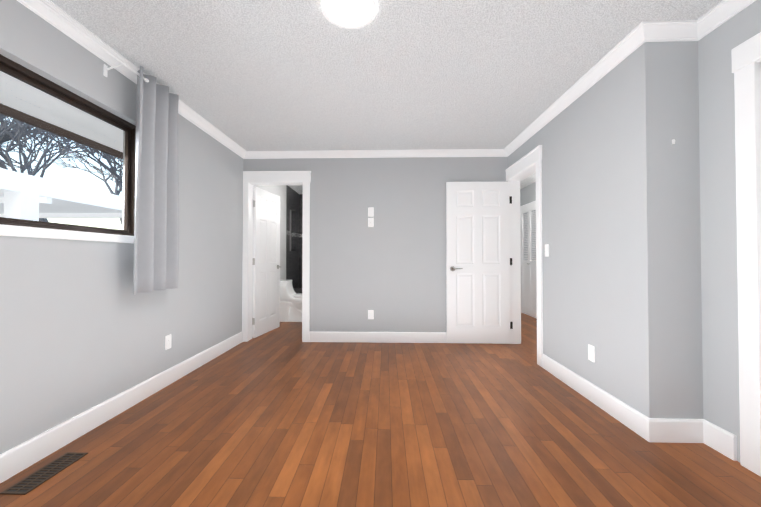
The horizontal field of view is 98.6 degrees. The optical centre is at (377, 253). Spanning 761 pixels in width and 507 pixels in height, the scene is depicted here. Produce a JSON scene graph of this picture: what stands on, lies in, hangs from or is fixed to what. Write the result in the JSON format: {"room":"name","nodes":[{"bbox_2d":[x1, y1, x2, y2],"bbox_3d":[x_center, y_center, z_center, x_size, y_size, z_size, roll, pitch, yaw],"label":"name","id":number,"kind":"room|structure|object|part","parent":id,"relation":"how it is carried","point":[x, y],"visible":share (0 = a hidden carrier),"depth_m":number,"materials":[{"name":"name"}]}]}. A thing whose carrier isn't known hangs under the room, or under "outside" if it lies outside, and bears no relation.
{"room":"empty bedroom","nodes":[
{"label":"empty bedroom","id":0,"kind":"room"},
{"bbox_2d":[0,103,122,158],"bbox_3d":[-2.490,-1.137,2.466,1.100,0.210,13.000,0,-1,2],"label":"roof fascia","id":1,"kind":"object","parent":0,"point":[38,123],"depth_m":2.78,"materials":[{"name":"brown wood"}]},
{"bbox_2d":[0,71,122,151],"bbox_3d":[-2.340,-1.102,2.461,0.800,0.020,13.000,0,-1,2],"label":"soffit","id":2,"kind":"structure","parent":1,"relation":"attached to","point":[11,90],"depth_m":2.53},
{"bbox_2d":[0,0,285,453],"bbox_3d":[-1.861,-0.115,2.229,0.170,2.420,7.590,0,-1,2],"label":"wall","id":3,"kind":"structure","parent":0,"point":[83,327],"depth_m":2.10,"materials":[{"name":"paint"}]},
{"bbox_2d":[0,54,135,242],"bbox_3d":[-1.845,-0.532,1.574,0.138,0.895,1.910,0,-1,2],"label":"window","id":4,"kind":"structure","parent":3,"relation":"in","point":[25,75],"depth_m":1.99,"materials":[{"name":"brown metal"}]},
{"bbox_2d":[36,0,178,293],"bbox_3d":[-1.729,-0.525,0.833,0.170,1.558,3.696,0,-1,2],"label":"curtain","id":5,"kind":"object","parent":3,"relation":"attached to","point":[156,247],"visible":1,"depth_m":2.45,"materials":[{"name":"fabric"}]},
{"bbox_3d":[-1.749,-1.234,0.679,0.139,0.111,3.365,0,-1,2],"label":"rod","id":6,"kind":"part","parent":5,"relation":"part of","materials":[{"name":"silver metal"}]},
{"bbox_2d":[0,331,242,482],"bbox_3d":[-1.790,1.018,1.390,0.016,0.130,5.550,0,-1,2],"label":"baseboard","id":7,"kind":"structure","parent":3,"relation":"attached to","point":[15,460],"depth_m":2.05,"materials":[{"name":"white wood"}]},
{"bbox_2d":[17,0,248,158],"bbox_3d":[-1.764,-1.299,1.433,0.066,0.076,5.570,0,-1,2],"label":"crown molding","id":8,"kind":"structure","parent":3,"relation":"attached to","point":[33,5],"depth_m":2.09,"materials":[{"name":"white wood"}]},
{"bbox_2d":[165,334,170,349],"bbox_3d":[-1.758,0.745,2.755,0.007,0.115,0.070,0,-1,2],"label":"electrical outlet","id":9,"kind":"object","parent":3,"relation":"attached to","point":[167,341],"visible":1,"depth_m":2.74,"materials":[{"name":"white plastic"}]},
{"bbox_2d":[286,185,302,293],"bbox_3d":[-0.995,-0.053,6.516,1.670,2.420,1.030,0,-1,2],"label":"wall tile","id":10,"kind":"structure","parent":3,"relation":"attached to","point":[294,206],"depth_m":6.65,"materials":[{"name":"black tile"}]},
{"bbox_2d":[243,157,507,331],"bbox_3d":[0.033,-0.087,4.223,3.511,2.420,0.140,0,-1,2],"label":"wall","id":11,"kind":"structure","parent":0,"point":[389,268],"depth_m":4.15,"materials":[{"name":"paint"}]},
{"bbox_2d":[252,187,280,337],"bbox_3d":[-1.570,0.118,4.672,0.148,2.000,0.710,0,-1,10],"label":"bathroom door","id":12,"kind":"structure","parent":11,"relation":"in","point":[266,262],"depth_m":4.60,"materials":[{"name":"white wood"}]},
{"bbox_2d":[242,171,310,341],"bbox_3d":[-1.280,0.036,4.251,0.878,2.175,0.192,0,-1,2],"label":"door frame","id":13,"kind":"structure","parent":11,"relation":"attached to","point":[250,178],"depth_m":4.17,"materials":[{"name":"white wood"}]},
{"bbox_2d":[368,218,373,226],"bbox_3d":[-0.079,-0.395,4.153,0.070,0.115,0.016,0,-1,2],"label":"outlet","id":14,"kind":"object","parent":11,"relation":"attached to","point":[370,222],"visible":1,"depth_m":4.16,"materials":[{"name":"white plastic"}]},
{"bbox_2d":[368,310,373,318],"bbox_3d":[-0.079,0.774,4.140,0.070,0.115,0.007,0,-1,2],"label":"electrical outlet","id":15,"kind":"object","parent":11,"relation":"attached to","point":[370,314],"visible":1,"depth_m":4.14,"materials":[{"name":"white plastic"}]},
{"bbox_2d":[368,207,373,216],"bbox_3d":[-0.079,-0.528,4.159,0.070,0.115,0.007,0,-1,2],"label":"electrical outlet","id":16,"kind":"object","parent":11,"relation":"attached to","point":[370,211],"visible":1,"depth_m":4.16,"materials":[{"name":"white plastic"}]},
{"bbox_2d":[309,332,446,342],"bbox_3d":[0.393,1.057,4.119,2.505,0.130,0.016,0,-1,2],"label":"baseboard","id":17,"kind":"structure","parent":11,"relation":"attached to","point":[373,337],"depth_m":4.12,"materials":[{"name":"white wood"}]},
{"bbox_2d":[249,149,507,158],"bbox_3d":[0.005,-1.260,4.138,3.280,0.076,0.066,0,-1,2],"label":"crown molding","id":18,"kind":"structure","parent":11,"relation":"attached to","point":[444,152],"depth_m":4.13,"materials":[{"name":"white wood"}]},
{"bbox_2d":[0,313,760,506],"bbox_3d":[0.490,1.152,2.752,5.000,0.100,8.800,0,-1,2],"label":"floor","id":19,"kind":"structure","parent":0,"point":[283,415],"depth_m":1.86,"materials":[{"name":"brown wood"}]},
{"bbox_2d":[0,452,87,494],"bbox_3d":[-1.635,1.083,1.625,0.117,0.005,0.310,0,-1,2],"label":"floor vent","id":20,"kind":"object","parent":19,"relation":"in","point":[29,483],"visible":1,"depth_m":1.60,"materials":[{"name":"brown metal"}]},
{"bbox_2d":[280,280,301,321],"bbox_3d":[-1.314,0.799,5.587,0.725,0.689,0.396,0,-1,2],"label":"toilet","id":21,"kind":"object","parent":19,"relation":"on","point":[290,304],"visible":0.52,"depth_m":5.46,"materials":[{"name":"ceramic"}]},
{"bbox_2d":[50,0,722,193],"bbox_3d":[0.490,-1.367,2.789,5.000,0.100,8.800,0,-1,2],"label":"ceiling","id":22,"kind":"structure","parent":0,"point":[277,75],"depth_m":2.25,"materials":[{"name":"white paint"}]},
{"bbox_2d":[322,0,376,28],"bbox_3d":[-0.148,-1.319,1.755,0.296,0.025,0.296,0,-1,2],"label":"ceiling light","id":23,"kind":"object","parent":22,"relation":"in","point":[351,14],"visible":0.98,"depth_m":1.77,"materials":[{"name":"white glass"}]},
{"bbox_2d":[520,182,535,259],"bbox_3d":[2.836,-0.083,4.458,0.120,2.420,5.140,0,-1,2],"label":"wall","id":24,"kind":"structure","parent":0,"point":[527,194],"depth_m":6.07,"materials":[{"name":"paint"}]},
{"bbox_2d":[520,201,535,312],"bbox_3d":[2.801,0.104,5.657,0.015,2.080,1.510,0,-1,2],"label":"trim","id":25,"kind":"structure","parent":24,"relation":"attached to","point":[533,203],"depth_m":6.37,"materials":[{"name":"white wood"}]},
{"bbox_2d":[521,205,536,318],"bbox_3d":[2.780,0.139,5.657,0.053,1.990,1.354,0,-1,2],"label":"doors","id":26,"kind":"structure","parent":24,"relation":"in","point":[529,297],"depth_m":5.99,"materials":[{"name":"white wood"}]},
{"bbox_2d":[508,57,631,406],"bbox_3d":[1.689,-0.103,3.083,0.140,2.420,2.050,0,-1,2],"label":"wall","id":27,"kind":"structure","parent":0,"point":[583,139],"depth_m":2.47,"materials":[{"name":"paint"}]},
{"bbox_2d":[446,182,512,343],"bbox_3d":[1.272,0.109,4.050,0.817,2.000,0.120,0,-1,2],"label":"bedroom door","id":28,"kind":"structure","parent":27,"relation":"in","point":[477,262],"depth_m":4.05,"materials":[{"name":"white wood"}]},
{"bbox_3d":[1.661,0.111,4.066,0.040,1.652,0.011,0,-1,2],"label":"bedroom door jamb hinges","id":29,"kind":"part","parent":28,"relation":"part of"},
{"bbox_2d":[505,145,542,366],"bbox_3d":[1.699,0.028,3.697,0.192,2.175,1.018,0,-1,2],"label":"door frame","id":30,"kind":"structure","parent":27,"relation":"attached to","point":[531,163],"depth_m":3.94,"materials":[{"name":"white wood"}]},
{"bbox_2d":[545,244,548,256],"bbox_3d":[1.613,-0.029,3.114,0.013,0.115,0.070,0,-1,2],"label":"light switch","id":31,"kind":"object","parent":27,"relation":"attached to","point":[546,250],"visible":1,"depth_m":3.10,"materials":[{"name":"white plastic"}]},
{"bbox_2d":[505,21,660,155],"bbox_3d":[1.581,-1.277,2.960,0.066,0.076,2.176,0,-1,2],"label":"crown molding","id":32,"kind":"structure","parent":27,"relation":"attached to","point":[646,31],"depth_m":2.34,"materials":[{"name":"white wood"}]},
{"bbox_2d":[588,344,594,361],"bbox_3d":[1.598,0.744,2.439,0.007,0.115,0.070,0,-1,2],"label":"electrical outlet","id":33,"kind":"object","parent":27,"relation":"attached to","point":[591,352],"visible":1,"depth_m":2.43,"materials":[{"name":"white plastic"}]},
{"bbox_2d":[542,354,659,441],"bbox_3d":[1.596,1.034,2.533,0.016,0.130,1.291,0,-1,2],"label":"baseboard","id":34,"kind":"structure","parent":27,"relation":"attached to","point":[647,428],"depth_m":2.23,"materials":[{"name":"white wood"}]},
{"bbox_2d":[628,41,703,418],"bbox_3d":[1.739,-0.119,1.987,0.300,2.420,0.140,0,-1,2],"label":"wall","id":35,"kind":"structure","parent":0,"point":[683,285],"depth_m":1.92,"materials":[{"name":"paint"}]},
{"bbox_2d":[660,418,711,447],"bbox_3d":[1.749,1.025,1.892,0.285,0.130,0.016,0,-1,2],"label":"baseboard","id":36,"kind":"structure","parent":35,"relation":"attached to","point":[671,430],"depth_m":1.88,"materials":[{"name":"white wood"}]},
{"bbox_2d":[696,0,760,461],"bbox_3d":[1.913,-0.145,0.192,0.145,2.420,3.720,0,-1,2],"label":"wall","id":37,"kind":"structure","parent":0,"point":[715,92],"depth_m":1.80,"materials":[{"name":"paint"}]},
{"bbox_2d":[681,0,755,40],"bbox_3d":[1.814,-1.316,0.286,0.066,0.076,3.290,0,-1,2],"label":"crown molding","id":38,"kind":"structure","parent":37,"relation":"attached to","point":[708,22],"depth_m":1.81,"materials":[{"name":"white wood"}]},
{"bbox_2d":[731,32,760,476],"bbox_3d":[1.919,-0.007,0.707,0.165,2.160,1.994,0,-1,2],"label":"door frame","id":39,"kind":"structure","parent":37,"relation":"attached to","point":[746,63],"depth_m":1.64,"materials":[{"name":"white wood"}]},
{"label":"outside","id":40,"kind":"structure","parent":0,"visible":0},
{"bbox_2d":[0,168,122,220],"bbox_3d":[-7.442,-0.090,-0.168,4.300,2.300,15.500,0,-1,2],"label":"carport roof","id":41,"kind":"structure","parent":40,"point":[25,191],"depth_m":5.26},
{"bbox_3d":[-15.908,1.339,5.292,28.080,0.200,70.000,0,-1,2],"label":"ground","id":42,"kind":"structure","parent":40,"visible":0},
{"bbox_2d":[0,114,122,224],"bbox_3d":[-16.353,-4.879,16.090,20.670,12.607,33.068,0,-1,2],"label":"tree","id":43,"kind":"object","parent":42,"relation":"on","point":[6,134],"depth_m":9.76,"materials":[{"name":"grey plant"}]}
]}

